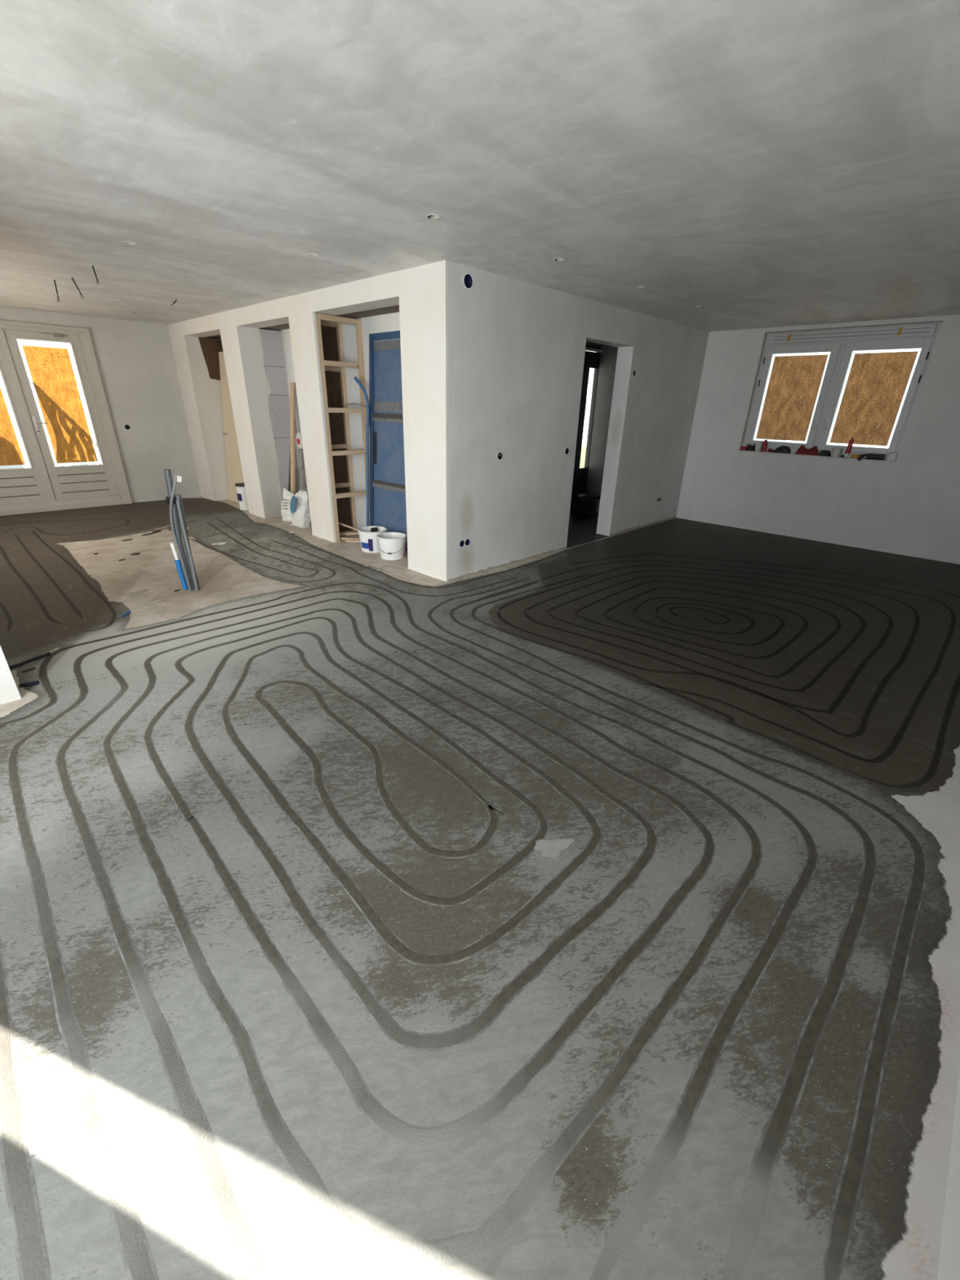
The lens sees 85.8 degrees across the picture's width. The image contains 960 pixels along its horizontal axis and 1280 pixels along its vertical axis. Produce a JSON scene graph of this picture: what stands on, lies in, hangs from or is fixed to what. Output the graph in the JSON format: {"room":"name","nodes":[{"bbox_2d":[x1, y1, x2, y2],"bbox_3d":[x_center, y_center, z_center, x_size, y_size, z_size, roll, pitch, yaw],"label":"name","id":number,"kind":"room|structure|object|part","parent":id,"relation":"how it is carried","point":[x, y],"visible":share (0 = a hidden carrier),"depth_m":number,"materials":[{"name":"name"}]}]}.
{"room":"building under construction","nodes":[
{"label":"building under construction","id":0,"kind":"room"},
{"bbox_2d":[0,645,21,704],"bbox_3d":[-2.994,-0.748,2.164,0.222,2.600,0.950,23,32,39],"label":"wall","id":1,"kind":"structure","parent":0,"point":[9,692],"depth_m":2.88,"materials":[{"name":"white paint"}]},
{"bbox_2d":[0,306,209,501],"bbox_3d":[-6.203,-3.236,7.437,0.200,2.600,4.800,23,32,39],"label":"wall","id":2,"kind":"structure","parent":0,"point":[135,360],"depth_m":8.09,"materials":[{"name":"white paint"}]},
{"bbox_2d":[0,320,133,515],"bbox_3d":[-6.333,-3.067,7.252,0.190,2.440,1.970,23,32,39],"label":"door","id":3,"kind":"structure","parent":2,"relation":"in","point":[60,451],"depth_m":7.41,"materials":[{"name":"white paint"}]},
{"bbox_3d":[-6.267,-3.031,7.298,0.008,0.240,0.036,23,32,39],"label":"handle plate","id":4,"kind":"part","parent":3,"relation":"part of","materials":[{"name":"white plastic"}]},
{"bbox_2d":[124,424,130,430],"bbox_3d":[-5.511,-3.322,8.062,0.054,0.082,0.082,23,32,39],"label":"box","id":5,"kind":"object","parent":2,"relation":"attached to","point":[126,427],"visible":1,"depth_m":8.07,"materials":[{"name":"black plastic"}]},
{"bbox_2d":[132,495,201,502],"bbox_3d":[-5.275,-2.394,8.734,0.011,0.038,1.070,23,32,39],"label":"baseboard","id":6,"kind":"structure","parent":2,"relation":"attached to","point":[182,496],"depth_m":8.64,"materials":[{"name":"white paint"}]},
{"bbox_2d":[259,328,299,498],"bbox_3d":[-2.999,-3.080,7.498,0.540,2.414,0.330,23,32,39],"label":"wall","id":7,"kind":"structure","parent":0,"point":[272,341],"depth_m":7.18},
{"bbox_2d":[186,297,399,518],"bbox_3d":[-2.441,-2.854,6.819,6.190,2.600,0.570,23,32,39],"label":"wall","id":8,"kind":"structure","parent":0,"point":[208,390],"depth_m":7.45,"materials":[{"name":"beige paint"}]},
{"bbox_2d":[198,337,222,380],"bbox_3d":[-4.150,-4.396,8.103,0.008,0.578,0.398,23,32,39],"label":"board","id":9,"kind":"object","parent":8,"relation":"attached to","point":[211,348],"depth_m":8.06,"materials":[{"name":"brown wood"}]},
{"bbox_2d":[218,351,244,502],"bbox_3d":[-3.878,-3.328,8.214,0.870,2.239,0.273,23,32,39],"label":"door","id":10,"kind":"structure","parent":8,"relation":"in","point":[233,466],"depth_m":8.34,"materials":[{"name":"paint"}]},
{"bbox_2d":[257,328,282,506],"bbox_3d":[-2.895,-2.960,7.241,0.004,2.420,0.070,23,32,39],"label":"trim","id":11,"kind":"structure","parent":8,"relation":"attached to","point":[268,388],"depth_m":7.07,"materials":[{"name":"beige paint"}]},
{"bbox_2d":[263,328,288,438],"bbox_3d":[-2.999,-3.080,7.498,0.520,2.420,0.310,23,32,39],"label":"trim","id":12,"kind":"structure","parent":8,"relation":"attached to","point":[264,329],"depth_m":7.08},
{"bbox_2d":[368,330,407,550],"bbox_3d":[-0.970,-2.196,5.864,0.905,2.272,0.209,23,32,39],"label":"door","id":13,"kind":"structure","parent":8,"relation":"in","point":[388,508],"depth_m":5.88,"materials":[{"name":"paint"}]},
{"bbox_3d":[-1.237,-2.260,6.088,0.057,0.349,0.034,23,32,39],"label":"lock plate","id":14,"kind":"part","parent":13,"relation":"part of","materials":[{"name":"black plastic"}]},
{"bbox_3d":[-0.967,-2.091,5.864,0.835,0.769,0.070,23,32,39],"label":"cross rail","id":15,"kind":"part","parent":13,"relation":"part of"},
{"bbox_3d":[-0.966,-2.134,5.843,0.835,0.774,0.078,23,32,39],"label":"cross rail","id":16,"kind":"part","parent":13,"relation":"part of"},
{"bbox_2d":[207,305,399,337],"bbox_3d":[-2.255,-3.965,6.329,5.213,0.165,0.330,23,32,39],"label":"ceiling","id":17,"kind":"structure","parent":0,"point":[395,308],"depth_m":5.51,"materials":[{"name":"grey concrete"}]},
{"bbox_2d":[209,311,399,528],"bbox_3d":[-2.207,-2.948,7.039,6.190,2.600,0.100,23,32,39],"label":"wall","id":18,"kind":"structure","parent":0,"point":[388,322],"depth_m":6.31,"materials":[{"name":"white paint"}]},
{"bbox_2d":[168,259,448,581],"bbox_3d":[-2.575,-2.738,6.555,6.400,2.600,0.030,23,32,39],"label":"wall","id":19,"kind":"structure","parent":0,"point":[422,291],"depth_m":5.20,"materials":[{"name":"beige paint"}]},
{"bbox_2d":[407,566,446,582],"bbox_3d":[-0.546,-0.673,5.252,0.597,0.023,0.009,23,32,39],"label":"baseboard","id":20,"kind":"structure","parent":19,"relation":"attached to","point":[408,567],"depth_m":5.24,"materials":[{"name":"beige paint"}]},
{"bbox_2d":[320,325,351,532],"bbox_3d":[-1.810,-2.571,6.452,0.074,2.420,0.330,23,32,39],"label":"wall","id":21,"kind":"structure","parent":0,"point":[329,336],"depth_m":6.38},
{"bbox_2d":[0,496,959,1279],"bbox_3d":[-0.904,-1.054,6.093,10.400,0.001,9.210,23,32,39],"label":"floor","id":22,"kind":"structure","parent":0,"point":[295,982],"depth_m":1.80,"materials":[{"name":"concrete"}]},
{"bbox_2d":[21,666,35,672],"bbox_3d":[-2.836,0.188,3.249,0.032,0.005,0.071,10,26,19],"label":"rubble piece","id":23,"kind":"object","parent":22,"relation":"on","point":[33,668],"visible":1,"depth_m":3.24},
{"bbox_2d":[18,680,39,687],"bbox_3d":[-2.687,0.263,3.080,0.089,0.026,0.026,-12,28,-27],"label":"pipe stub","id":24,"kind":"object","parent":22,"relation":"on","point":[35,682],"visible":1,"depth_m":3.07,"materials":[{"name":"black plastic"}]},
{"bbox_2d":[8,652,50,668],"bbox_3d":[-2.937,0.145,3.327,0.049,0.024,0.305,14,27,26],"label":"pipe","id":25,"kind":"object","parent":22,"relation":"on","point":[46,654],"visible":0.76,"depth_m":3.34,"materials":[{"name":"black plastic"}]},
{"bbox_2d":[120,610,130,617],"bbox_3d":[-2.813,-0.208,4.104,0.018,0.014,0.099,1,24,-1],"label":"scrap","id":26,"kind":"object","parent":22,"relation":"on","point":[128,611],"visible":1,"depth_m":4.09,"materials":[{"name":"blue plastic"}]},
{"bbox_2d":[127,589,146,595],"bbox_3d":[-3.014,-0.416,4.555,0.062,0.011,0.175,18,29,31],"label":"rubble piece","id":27,"kind":"object","parent":22,"relation":"on","point":[137,593],"visible":1,"depth_m":4.53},
{"bbox_2d":[142,530,160,535],"bbox_3d":[-4.154,-1.351,6.548,0.072,0.005,0.278,14,27,25],"label":"rubble piece","id":28,"kind":"object","parent":22,"relation":"on","point":[160,531],"visible":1,"depth_m":6.53,"materials":[{"name":"grey concrete"}]},
{"bbox_2d":[148,596,164,602],"bbox_3d":[-2.759,-0.343,4.410,0.059,0.011,0.127,23,32,39],"label":"rubble piece","id":29,"kind":"object","parent":22,"relation":"on","point":[157,599],"visible":1,"depth_m":4.40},
{"bbox_2d":[153,525,170,530],"bbox_3d":[-4.168,-1.478,6.818,0.095,0.011,0.297,12,26,21],"label":"rubble piece","id":30,"kind":"object","parent":22,"relation":"on","point":[167,526],"visible":0.94,"depth_m":6.78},
{"bbox_2d":[163,469,194,590],"bbox_3d":[-2.607,-0.931,4.473,0.083,1.044,0.052,0,25,-2],"label":"conduit","id":31,"kind":"object","parent":22,"relation":"on","point":[167,473],"visible":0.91,"depth_m":4.43,"materials":[{"name":"black plastic"}]},
{"bbox_2d":[169,542,187,590],"bbox_3d":[-2.680,-0.654,4.601,0.070,0.431,0.040,1,24,-1],"label":"pipe","id":32,"kind":"object","parent":22,"relation":"on","point":[177,560],"visible":1,"depth_m":4.59,"materials":[{"name":"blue plastic"}]},
{"bbox_2d":[169,474,191,591],"bbox_3d":[-2.560,-0.905,4.458,0.167,1.011,0.036,-5,25,-15],"label":"conduit","id":33,"kind":"object","parent":22,"relation":"on","point":[176,478],"visible":1,"depth_m":4.41,"materials":[{"name":"grey plastic"}]},
{"bbox_2d":[165,493,199,590],"bbox_3d":[-2.583,-0.837,4.510,0.112,0.844,0.071,4,25,5],"label":"conduit","id":34,"kind":"object","parent":22,"relation":"on","point":[177,496],"visible":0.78,"depth_m":4.45,"materials":[{"name":"black plastic"}]},
{"bbox_2d":[175,499,198,591],"bbox_3d":[-2.542,-0.808,4.496,0.032,0.803,0.033,23,32,39],"label":"conduit","id":35,"kind":"object","parent":22,"relation":"on","point":[178,504],"visible":1,"depth_m":4.48,"materials":[{"name":"plastic"}]},
{"bbox_2d":[235,482,248,510],"bbox_3d":[-3.676,-2.243,8.073,0.226,0.388,0.226,23,32,39],"label":"tub","id":36,"kind":"object","parent":22,"relation":"on","point":[240,487],"visible":0.75,"depth_m":7.99,"materials":[{"name":"white plastic"}]},
{"bbox_3d":[-3.672,-2.404,7.999,0.226,0.033,0.226,23,32,39],"label":"lid","id":37,"kind":"part","parent":36,"relation":"part of","materials":[{"name":"black plastic"}]},
{"bbox_2d":[280,488,295,521],"bbox_3d":[-2.710,-1.906,7.358,0.396,0.454,0.198,23,32,39],"label":"sack","id":38,"kind":"object","parent":22,"relation":"on","point":[286,501],"visible":0.51,"depth_m":7.31,"materials":[{"name":"white paper"}]},
{"bbox_2d":[288,440,290,492],"bbox_3d":[-2.737,-2.535,7.464,0.042,1.434,0.314,17,29,30],"label":"batten","id":39,"kind":"object","parent":22,"relation":"on","point":[289,482],"visible":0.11,"depth_m":7.49,"materials":[{"name":"brown wood"}]},
{"bbox_2d":[289,382,295,494],"bbox_3d":[-2.663,-2.678,7.347,0.086,1.774,0.270,21,31,36],"label":"plank","id":40,"kind":"object","parent":22,"relation":"on","point":[291,384],"visible":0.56,"depth_m":7.27,"materials":[{"name":"brown wood"}]},
{"bbox_2d":[289,489,311,527],"bbox_3d":[-2.468,-1.798,7.074,0.369,0.495,0.234,23,32,39],"label":"sack","id":41,"kind":"object","parent":22,"relation":"on","point":[299,505],"visible":0.89,"depth_m":7.00,"materials":[{"name":"white paper"}]},
{"bbox_2d":[296,394,307,490],"bbox_3d":[-2.407,-2.513,7.206,0.460,1.662,0.176,23,32,39],"label":"ladder","id":42,"kind":"object","parent":22,"relation":"on","point":[300,451],"visible":0.21,"depth_m":7.32,"materials":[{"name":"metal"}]},
{"bbox_2d":[296,431,302,448],"bbox_3d":[-2.461,-2.728,7.065,0.143,0.224,0.080,23,32,39],"label":"hanging bag","id":43,"kind":"object","parent":42,"relation":"hanging from","point":[299,439],"visible":0.93,"depth_m":7.03,"materials":[{"name":"white plastic"}]},
{"bbox_3d":[-2.550,-2.574,7.332,0.060,1.662,0.176,23,32,39],"label":"rail","id":44,"kind":"part","parent":42,"relation":"part of","materials":[{"name":"metal"}]},
{"bbox_2d":[315,313,369,542],"bbox_3d":[-1.707,-2.455,6.209,0.446,2.415,0.567,23,32,39],"label":"shelf","id":45,"kind":"object","parent":22,"relation":"on","point":[326,320],"depth_m":6.07,"materials":[{"name":"brown wood"}]},
{"bbox_2d":[344,403,366,407],"bbox_3d":[-1.402,-2.713,5.989,0.329,0.055,0.055,-5,25,-13],"label":"loose cable","id":46,"kind":"object","parent":45,"relation":"on","point":[350,403],"visible":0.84,"depth_m":5.96,"materials":[{"name":"grey plastic"}]},
{"bbox_2d":[337,521,358,531],"bbox_3d":[-1.605,-1.417,6.567,0.411,0.183,0.030,-4,25,-12],"label":"timber offcut","id":47,"kind":"object","parent":22,"relation":"on","point":[340,523],"visible":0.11,"depth_m":6.53,"materials":[{"name":"brown wood"}]},
{"bbox_2d":[339,531,359,535],"bbox_3d":[-1.665,-1.380,6.692,0.358,0.035,0.050,-7,26,-18],"label":"timber offcut","id":48,"kind":"object","parent":22,"relation":"on","point":[349,533],"visible":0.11,"depth_m":6.66,"materials":[{"name":"brown wood"}]},
{"bbox_2d":[339,537,359,540],"bbox_3d":[-1.612,-1.267,6.472,0.384,0.028,0.040,4,25,5],"label":"timber offcut","id":49,"kind":"object","parent":22,"relation":"on","point":[340,538],"visible":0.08,"depth_m":6.46,"materials":[{"name":"brown wood"}]},
{"bbox_2d":[345,539,359,542],"bbox_3d":[-1.519,-1.218,6.379,0.284,0.022,0.032,3,25,4],"label":"timber offcut","id":50,"kind":"object","parent":22,"relation":"on","point":[346,540],"visible":0.56,"depth_m":6.37,"materials":[{"name":"brown wood"}]},
{"bbox_2d":[354,376,369,526],"bbox_3d":[-1.362,-2.110,6.152,0.162,1.833,0.073,6,25,10],"label":"hose","id":51,"kind":"object","parent":22,"relation":"on","point":[356,379],"visible":0.88,"depth_m":6.06,"materials":[{"name":"blue plastic"}]},
{"bbox_2d":[357,525,386,552],"bbox_3d":[-1.252,-1.175,6.045,0.338,0.245,0.338,23,32,39],"label":"bucket","id":52,"kind":"object","parent":22,"relation":"on","point":[368,540],"visible":0.88,"depth_m":5.94,"materials":[{"name":"white plastic"}]},
{"bbox_2d":[370,527,377,532],"bbox_3d":[-1.241,-1.209,6.088,0.030,0.230,0.080,23,32,39],"label":"brush","id":53,"kind":"object","parent":52,"relation":"in","point":[373,529],"visible":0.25,"depth_m":6.04,"materials":[{"name":"black plastic"}]},
{"bbox_2d":[376,532,406,559],"bbox_3d":[-0.983,-1.047,5.777,0.336,0.245,0.337,23,32,39],"label":"bucket","id":54,"kind":"object","parent":22,"relation":"on","point":[391,546],"visible":1,"depth_m":5.69,"materials":[{"name":"white plastic"}]},
{"bbox_3d":[-0.984,-1.029,5.692,0.329,0.120,0.174,1,24,0],"label":"wire handle","id":55,"kind":"part","parent":54,"relation":"part of","materials":[{"name":"metal"}]},
{"bbox_2d":[533,838,575,857],"bbox_3d":[0.300,0.823,2.042,0.176,0.002,0.092,0,25,-3],"label":"mortar splash","id":56,"kind":"object","parent":22,"relation":"on","point":[553,848],"visible":1,"depth_m":2.05,"materials":[{"name":"grey concrete"}]},
{"bbox_2d":[569,486,595,516],"bbox_3d":[1.641,-2.224,8.275,0.321,0.442,0.512,23,32,39],"label":"tool bag","id":57,"kind":"object","parent":22,"relation":"on","point":[581,504],"visible":0.97,"depth_m":8.15,"materials":[{"name":"fabric"}]},
{"bbox_3d":[1.631,-2.350,8.218,0.028,0.166,0.306,23,32,39],"label":"handle","id":58,"kind":"part","parent":57,"relation":"part of","materials":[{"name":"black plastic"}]},
{"bbox_2d":[595,494,600,512],"bbox_3d":[2.065,-2.251,8.568,0.220,0.270,0.250,23,32,39],"label":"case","id":59,"kind":"object","parent":22,"relation":"on","point":[597,497],"visible":0.24,"depth_m":8.53,"materials":[{"name":"black plastic"}]},
{"bbox_2d":[0,0,959,332],"bbox_3d":[-0.840,-3.473,4.990,10.400,0.120,9.210,23,32,39],"label":"ceiling","id":60,"kind":"structure","parent":0,"point":[754,164],"depth_m":2.26,"materials":[{"name":"white paint"}]},
{"bbox_2d":[53,280,59,302],"bbox_3d":[-4.188,-3.449,5.111,0.031,0.191,0.015,4,25,6],"label":"wire","id":61,"kind":"object","parent":60,"relation":"hanging from","point":[54,280],"visible":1,"depth_m":5.11,"materials":[{"name":"black plastic"}]},
{"bbox_2d":[71,277,84,298],"bbox_3d":[-3.874,-3.390,4.978,0.074,0.176,0.014,0,25,-3],"label":"wire","id":62,"kind":"object","parent":60,"relation":"hanging from","point":[71,277],"visible":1,"depth_m":4.97,"materials":[{"name":"black plastic"}]},
{"bbox_2d":[91,265,99,284],"bbox_3d":[-3.341,-3.175,4.494,0.028,0.138,0.013,-6,26,-16],"label":"wire","id":63,"kind":"object","parent":60,"relation":"hanging from","point":[91,265],"visible":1,"depth_m":4.49,"materials":[{"name":"black plastic"}]},
{"bbox_2d":[123,241,137,244],"bbox_3d":[-2.556,-2.921,3.763,0.087,0.054,0.087,23,32,39],"label":"light","id":64,"kind":"object","parent":60,"relation":"attached to","point":[126,242],"visible":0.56,"depth_m":3.79,"materials":[{"name":"white plastic"}]},
{"bbox_2d":[306,253,319,256],"bbox_3d":[-1.277,-2.969,3.944,0.087,0.054,0.087,23,32,39],"label":"light","id":65,"kind":"object","parent":60,"relation":"attached to","point":[309,254],"visible":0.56,"depth_m":3.98,"materials":[{"name":"white plastic"}]},
{"bbox_2d":[426,213,440,219],"bbox_3d":[-0.276,-2.540,3.064,0.087,0.075,0.087,23,32,39],"label":"light","id":66,"kind":"object","parent":60,"relation":"attached to","point":[433,216],"visible":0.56,"depth_m":3.10,"materials":[{"name":"white plastic"}]},
{"bbox_2d":[553,257,564,261],"bbox_3d":[0.598,-2.891,3.886,0.087,0.075,0.087,23,32,39],"label":"light","id":67,"kind":"object","parent":60,"relation":"attached to","point":[555,259],"visible":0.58,"depth_m":3.91,"materials":[{"name":"white plastic"}]},
{"bbox_2d":[448,260,709,579],"bbox_3d":[1.388,-2.496,6.256,0.210,2.600,4.980,23,32,39],"label":"wall","id":68,"kind":"structure","parent":0,"point":[517,348],"depth_m":5.40,"materials":[{"name":"grey paint"}]},
{"bbox_2d":[458,539,464,547],"bbox_3d":[-0.196,-0.953,5.079,0.054,0.078,0.078,23,32,39],"label":"box","id":69,"kind":"object","parent":68,"relation":"attached to","point":[461,544],"visible":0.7,"depth_m":5.09,"materials":[{"name":"blue plastic"}]},
{"bbox_2d":[464,538,470,546],"bbox_3d":[-0.143,-0.974,5.128,0.054,0.078,0.078,23,32,39],"label":"box","id":70,"kind":"object","parent":68,"relation":"attached to","point":[467,542],"visible":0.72,"depth_m":5.14,"materials":[{"name":"blue plastic"}]},
{"bbox_2d":[462,272,473,289],"bbox_3d":[-0.114,-2.922,4.214,0.054,0.114,0.114,23,32,39],"label":"junction box","id":71,"kind":"object","parent":68,"relation":"attached to","point":[468,282],"visible":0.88,"depth_m":4.23,"materials":[{"name":"blue plastic"}]},
{"bbox_2d":[497,451,502,460],"bbox_3d":[0.179,-1.812,5.083,0.060,0.082,0.082,23,32,39],"label":"box","id":72,"kind":"object","parent":68,"relation":"attached to","point":[500,455],"visible":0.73,"depth_m":5.09,"materials":[{"name":"black plastic"}]},
{"bbox_2d":[448,546,566,581],"bbox_3d":[0.380,-0.868,5.727,0.011,0.028,1.980,23,32,39],"label":"baseboard","id":73,"kind":"structure","parent":68,"relation":"attached to","point":[562,548],"depth_m":5.63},
{"bbox_2d":[564,447,568,454],"bbox_3d":[0.958,-2.128,5.819,0.054,0.082,0.082,23,32,39],"label":"box","id":74,"kind":"object","parent":68,"relation":"attached to","point":[566,450],"visible":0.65,"depth_m":5.83,"materials":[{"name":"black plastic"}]},
{"bbox_2d":[609,515,676,536],"bbox_3d":[2.472,-1.714,7.693,0.011,0.039,2.015,23,32,39],"label":"baseboard","id":75,"kind":"structure","parent":68,"relation":"attached to","point":[674,517],"depth_m":7.58,"materials":[{"name":"grey concrete"}]},
{"bbox_2d":[586,341,601,346],"bbox_3d":[0.903,-3.159,7.681,0.100,2.600,4.010,23,32,39],"label":"wall","id":76,"kind":"structure","parent":0,"point":[587,343],"depth_m":7.90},
{"bbox_2d":[571,344,602,496],"bbox_3d":[1.541,-3.336,8.289,0.140,2.450,1.000,23,32,39],"label":"door","id":77,"kind":"structure","parent":76,"relation":"in","point":[592,359],"depth_m":8.35,"materials":[{"name":"grey paint"}]},
{"bbox_3d":[1.527,-3.342,8.301,0.100,2.450,1.000,23,32,39],"label":"frame","id":78,"kind":"part","parent":77,"relation":"part of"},
{"bbox_2d":[585,344,617,507],"bbox_3d":[2.560,-3.413,8.336,1.290,2.600,0.690,23,32,39],"label":"wall","id":79,"kind":"structure","parent":0,"point":[607,364],"depth_m":8.37,"materials":[{"name":"grey paint"}]},
{"bbox_2d":[675,314,959,562],"bbox_3d":[4.737,-2.595,6.669,4.000,2.600,0.300,23,32,39],"label":"wall","id":80,"kind":"structure","parent":0,"point":[910,504],"depth_m":6.83,"materials":[{"name":"white paint"}]},
{"bbox_2d":[675,515,959,564],"bbox_3d":[4.598,-1.386,7.098,4.000,0.039,0.011,23,32,39],"label":"baseboard","id":81,"kind":"structure","parent":80,"relation":"attached to","point":[677,517],"depth_m":7.05,"materials":[{"name":"white paint"}]},
{"bbox_2d":[738,321,942,462],"bbox_3d":[4.477,-3.140,6.626,1.842,1.490,0.194,23,32,39],"label":"window","id":82,"kind":"structure","parent":80,"relation":"in","point":[877,383],"depth_m":6.54,"materials":[{"name":"grey paint"}]},
{"bbox_2d":[740,443,748,450],"bbox_3d":[3.804,-2.776,7.428,0.070,0.090,0.065,23,32,39],"label":"box","id":83,"kind":"object","parent":82,"relation":"on","point":[744,446],"visible":1,"depth_m":7.41,"materials":[{"name":"red plastic"}]},
{"bbox_2d":[746,444,755,450],"bbox_3d":[3.870,-2.751,7.372,0.090,0.095,0.080,23,32,39],"label":"tool pouch","id":84,"kind":"object","parent":82,"relation":"on","point":[750,447],"visible":1,"depth_m":7.35,"materials":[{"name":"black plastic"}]},
{"bbox_2d":[754,440,763,451],"bbox_3d":[3.942,-2.741,7.308,0.084,0.133,0.084,23,32,39],"label":"plastic cup","id":85,"kind":"object","parent":82,"relation":"on","point":[758,444],"visible":1,"depth_m":7.28,"materials":[{"name":"white plastic"}]},
{"bbox_2d":[760,440,768,452],"bbox_3d":[3.991,-2.722,7.240,0.060,0.157,0.060,23,32,39],"label":"spray can","id":86,"kind":"object","parent":82,"relation":"on","point":[765,442],"visible":1,"depth_m":7.22,"materials":[{"name":"red metal"}]},
{"bbox_2d":[773,445,791,453],"bbox_3d":[4.167,-2.625,7.111,0.210,0.096,0.080,23,32,39],"label":"glove","id":87,"kind":"object","parent":82,"relation":"on","point":[783,449],"visible":1,"depth_m":7.08,"materials":[{"name":"black fabric"}]},
{"bbox_3d":[4.170,-3.254,6.938,0.853,1.244,0.068,23,32,39],"label":"sash","id":88,"kind":"part","parent":82,"relation":"part of","materials":[{"name":"grey paint"}]},
{"bbox_2d":[795,444,818,455],"bbox_3d":[4.387,-2.543,6.912,0.255,0.124,0.090,23,32,39],"label":"tool bag","id":89,"kind":"object","parent":82,"relation":"on","point":[802,450],"visible":1,"depth_m":6.89,"materials":[{"name":"red fabric"}]},
{"bbox_3d":[4.431,-2.460,6.905,1.842,0.020,0.114,23,32,39],"label":"sill","id":90,"kind":"part","parent":82,"relation":"part of","materials":[{"name":"grey paint"}]},
{"bbox_2d":[818,449,831,456],"bbox_3d":[4.534,-2.456,6.792,0.130,0.070,0.080,23,32,39],"label":"clamp","id":91,"kind":"object","parent":82,"relation":"on","point":[823,453],"visible":1,"depth_m":6.77,"materials":[{"name":"plastic"}]},
{"bbox_2d":[831,447,843,457],"bbox_3d":[4.624,-2.432,6.699,0.110,0.108,0.110,23,32,39],"label":"plastic cup","id":92,"kind":"object","parent":82,"relation":"on","point":[836,452],"visible":1,"depth_m":6.67,"materials":[{"name":"white plastic"}]},
{"bbox_2d":[844,437,854,457],"bbox_3d":[4.717,-2.458,6.598,0.061,0.236,0.052,-4,25,-11],"label":"tube","id":93,"kind":"object","parent":82,"relation":"on","point":[851,441],"visible":1,"depth_m":6.58,"materials":[{"name":"red plastic"}]},
{"bbox_2d":[850,453,860,458],"bbox_3d":[4.781,-2.339,6.580,0.090,0.045,0.090,23,32,39],"label":"tape roll","id":94,"kind":"object","parent":82,"relation":"on","point":[853,455],"visible":0.99,"depth_m":6.55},
{"bbox_2d":[857,453,885,461],"bbox_3d":[4.886,-2.276,6.455,0.263,0.093,0.118,23,32,39],"label":"drill","id":95,"kind":"object","parent":82,"relation":"on","point":[872,456],"visible":1,"depth_m":6.44,"materials":[{"name":"black plastic"}]},
{"bbox_3d":[4.817,-2.978,6.370,0.846,1.244,0.068,23,32,39],"label":"sash","id":96,"kind":"part","parent":82,"relation":"part of","materials":[{"name":"grey paint"}]},
{"bbox_2d":[886,452,897,461],"bbox_3d":[5.051,-2.243,6.326,0.085,0.095,0.070,23,32,39],"label":"plastic box","id":97,"kind":"object","parent":82,"relation":"on","point":[892,456],"visible":1,"depth_m":6.30,"materials":[{"name":"grey paint"}]},
{"bbox_2d":[937,1068,959,1279],"bbox_3d":[2.986,-0.644,2.287,0.200,2.600,9.610,23,32,39],"label":"wall","id":98,"kind":"structure","parent":0,"point":[948,1268],"depth_m":1.10,"materials":[{"name":"white paint"}]},
{"label":"outside","id":99,"kind":"structure","parent":0,"visible":0},
{"bbox_2d":[582,432,892,448],"bbox_3d":[14.421,-12.144,32.117,100.000,0.340,57.300,23,32,39],"label":"paving","id":100,"kind":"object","parent":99,"point":[830,435],"depth_m":32.90,"materials":[{"name":"white"}]},
{"bbox_2d":[582,350,808,443],"bbox_3d":[8.119,-16.198,28.946,17.100,9.360,8.800,23,32,39],"label":"house","id":101,"kind":"structure","parent":100,"relation":"on","point":[591,370],"depth_m":26.72,"materials":[{"name":"white plastic"}]},
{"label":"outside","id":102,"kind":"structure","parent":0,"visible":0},
{"bbox_2d":[579,445,586,467],"bbox_3d":[1.774,-7.388,20.449,11.500,0.050,11.000,23,32,39],"label":"lawn","id":103,"kind":"structure","parent":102,"point":[584,448],"depth_m":19.10,"materials":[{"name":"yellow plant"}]}
]}

